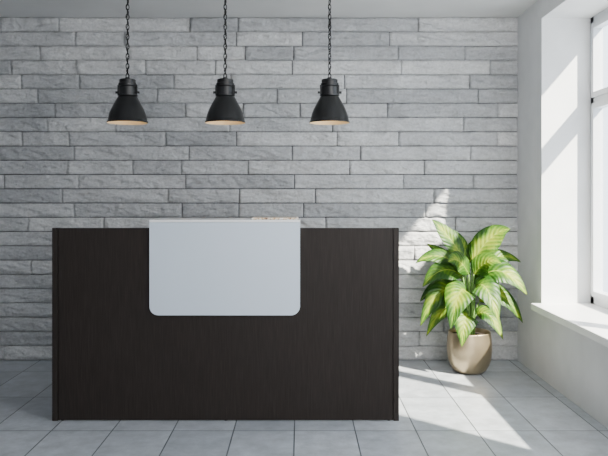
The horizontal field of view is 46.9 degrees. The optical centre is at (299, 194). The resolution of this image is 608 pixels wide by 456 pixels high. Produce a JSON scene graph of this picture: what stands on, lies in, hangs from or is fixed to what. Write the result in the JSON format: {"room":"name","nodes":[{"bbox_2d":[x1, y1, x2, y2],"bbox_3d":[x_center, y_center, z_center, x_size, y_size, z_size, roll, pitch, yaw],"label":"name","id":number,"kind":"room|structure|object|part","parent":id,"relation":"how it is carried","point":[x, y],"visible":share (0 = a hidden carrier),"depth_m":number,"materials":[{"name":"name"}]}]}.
{"room":"lobby","nodes":[
{"label":"lobby","id":0,"kind":"room"},
{"bbox_2d":[0,17,517,359],"bbox_3d":[-0.450,-0.047,5.393,5.100,2.600,0.246,0,0,0],"label":"wall","id":1,"kind":"structure","parent":0,"point":[430,104],"depth_m":5.30,"materials":[{"name":"stone"}]},
{"bbox_2d":[0,0,537,17],"bbox_3d":[-0.500,-1.407,2.008,5.200,0.120,7.016,0,0,0],"label":"ceiling","id":2,"kind":"structure","parent":0,"point":[8,8],"depth_m":5.06,"materials":[{"name":"paint"}]},
{"bbox_2d":[107,0,147,124],"bbox_3d":[-1.084,-0.905,4.400,0.254,0.904,0.254,0,0,0],"label":"pendant lamp","id":3,"kind":"object","parent":2,"relation":"hanging from","point":[127,109],"visible":1,"depth_m":4.35,"materials":[{"name":"black metal"}]},
{"bbox_2d":[115,77,139,96],"bbox_3d":[-1.084,-0.679,4.400,0.150,0.120,0.126,0,0,0],"label":"socket","id":4,"kind":"object","parent":3,"relation":"attached to","point":[126,87],"depth_m":4.36,"materials":[{"name":"black metal"}]},
{"bbox_3d":[-1.084,-0.537,4.400,0.254,0.168,0.254,0,0,0],"label":"lamp shade","id":5,"kind":"part","parent":3,"relation":"part of","materials":[{"name":"black metal"}]},
{"bbox_3d":[-1.084,-1.042,4.400,0.019,0.631,0.019,0,0,20],"label":"chain","id":6,"kind":"part","parent":3,"relation":"part of","materials":[{"name":"black metal"}]},
{"bbox_2d":[205,0,244,124],"bbox_3d":[-0.470,-0.905,4.400,0.254,0.904,0.254,0,0,0],"label":"pendant lamp","id":7,"kind":"object","parent":2,"relation":"hanging from","point":[225,109],"visible":1,"depth_m":4.35,"materials":[{"name":"black metal"}]},
{"bbox_2d":[213,77,236,96],"bbox_3d":[-0.470,-0.679,4.400,0.150,0.120,0.126,0,0,0],"label":"socket","id":8,"kind":"object","parent":7,"relation":"attached to","point":[224,87],"depth_m":4.36,"materials":[{"name":"black metal"}]},
{"bbox_3d":[-0.470,-0.537,4.400,0.254,0.168,0.254,0,0,0],"label":"lamp shade","id":9,"kind":"part","parent":7,"relation":"part of","materials":[{"name":"black metal"}]},
{"bbox_3d":[-0.470,-1.042,4.400,0.019,0.631,0.019,0,0,20],"label":"chain","id":10,"kind":"part","parent":7,"relation":"part of","materials":[{"name":"black metal"}]},
{"bbox_2d":[309,0,349,124],"bbox_3d":[0.186,-0.905,4.400,0.254,0.904,0.254,0,0,0],"label":"pendant lamp","id":11,"kind":"object","parent":2,"relation":"hanging from","point":[329,109],"visible":1,"depth_m":4.35,"materials":[{"name":"black metal"}]},
{"bbox_3d":[0.186,-0.537,4.400,0.254,0.168,0.254,0,0,0],"label":"lamp shade","id":12,"kind":"part","parent":11,"relation":"part of","materials":[{"name":"black metal"}]},
{"bbox_3d":[0.186,-1.042,4.400,0.019,0.631,0.019,0,0,20],"label":"chain","id":13,"kind":"part","parent":11,"relation":"part of","materials":[{"name":"black metal"}]},
{"bbox_2d":[318,77,341,96],"bbox_3d":[0.186,-0.679,4.400,0.150,0.120,0.126,0,0,0],"label":"socket","id":14,"kind":"object","parent":11,"relation":"attached to","point":[329,87],"depth_m":4.36,"materials":[{"name":"black metal"}]},
{"bbox_2d":[0,360,607,455],"bbox_3d":[-0.450,1.303,2.008,5.100,0.100,7.016,0,0,0],"label":"floor","id":15,"kind":"structure","parent":0,"point":[507,409],"depth_m":3.79,"materials":[{"name":"tile"}]},
{"bbox_2d":[52,218,398,420],"bbox_3d":[-0.413,0.695,4.242,1.924,1.116,0.757,0,0,0],"label":"reception desk","id":16,"kind":"object","parent":15,"relation":"on","point":[225,319],"visible":1,"depth_m":3.88,"materials":[{"name":"black wood"}]},
{"bbox_3d":[-1.359,0.718,4.251,0.031,1.070,0.740,0,0,0],"label":"panel","id":17,"kind":"part","parent":16,"relation":"part of","materials":[{"name":"black wood"}]},
{"bbox_3d":[-0.416,0.408,3.874,0.832,0.514,0.014,0,0,0],"label":"modesty panel","id":18,"kind":"part","parent":16,"relation":"part of","materials":[{"name":"white laminate"}]},
{"bbox_2d":[149,218,299,221],"bbox_3d":[-0.416,0.143,4.053,0.832,0.012,0.377,0,0,0],"label":"countertop","id":19,"kind":"structure","parent":16,"relation":"on","point":[158,219],"depth_m":3.86,"materials":[{"name":"white"}]},
{"bbox_2d":[252,217,297,218],"bbox_3d":[-0.140,0.132,3.996,0.260,0.009,0.190,0,0,0],"label":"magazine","id":20,"kind":"object","parent":16,"relation":"on","point":[252,217],"visible":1,"depth_m":3.93,"materials":[{"name":"white paper"}]},
{"bbox_3d":[0.533,0.718,4.251,0.031,1.070,0.740,0,0,0],"label":"panel","id":21,"kind":"part","parent":16,"relation":"part of","materials":[{"name":"black wood"}]},
{"bbox_2d":[416,220,526,374],"bbox_3d":[1.193,0.714,4.925,0.766,1.078,0.440,0,0,0],"label":"potted plant","id":22,"kind":"object","parent":15,"relation":"on","point":[469,348],"visible":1,"depth_m":4.88,"materials":[{"name":"leaf"},{"name":"beige ceramic"},{"name":"soil"}]},
{"bbox_3d":[1.200,1.108,4.960,0.314,0.290,0.314,0,0,0],"label":"pot","id":23,"kind":"part","parent":22,"relation":"part of","materials":[{"name":"beige ceramic"}]},
{"bbox_3d":[1.200,0.721,4.953,0.148,0.554,0.162,0,0,0],"label":"stem","id":24,"kind":"part","parent":22,"relation":"part of","materials":[{"name":"green plant"}]},
{"bbox_2d":[517,0,607,428],"bbox_3d":[1.855,-0.047,1.913,0.410,2.600,6.826,0,0,0],"label":"wall","id":25,"kind":"structure","parent":0,"point":[554,74],"depth_m":4.78,"materials":[{"name":"white paint"}]},
{"bbox_2d":[531,303,607,346],"bbox_3d":[1.782,0.760,3.615,0.415,0.045,2.330,0,0,0],"label":"windowsill","id":26,"kind":"structure","parent":25,"relation":"attached to","point":[589,320],"depth_m":4.25,"materials":[{"name":"white paint"}]},
{"bbox_2d":[591,8,607,308],"bbox_3d":[2.008,-0.232,3.640,0.074,1.950,2.280,0,0,0],"label":"window","id":27,"kind":"structure","parent":25,"relation":"in","point":[599,95],"depth_m":4.70,"materials":[{"name":"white glass"}]}
]}

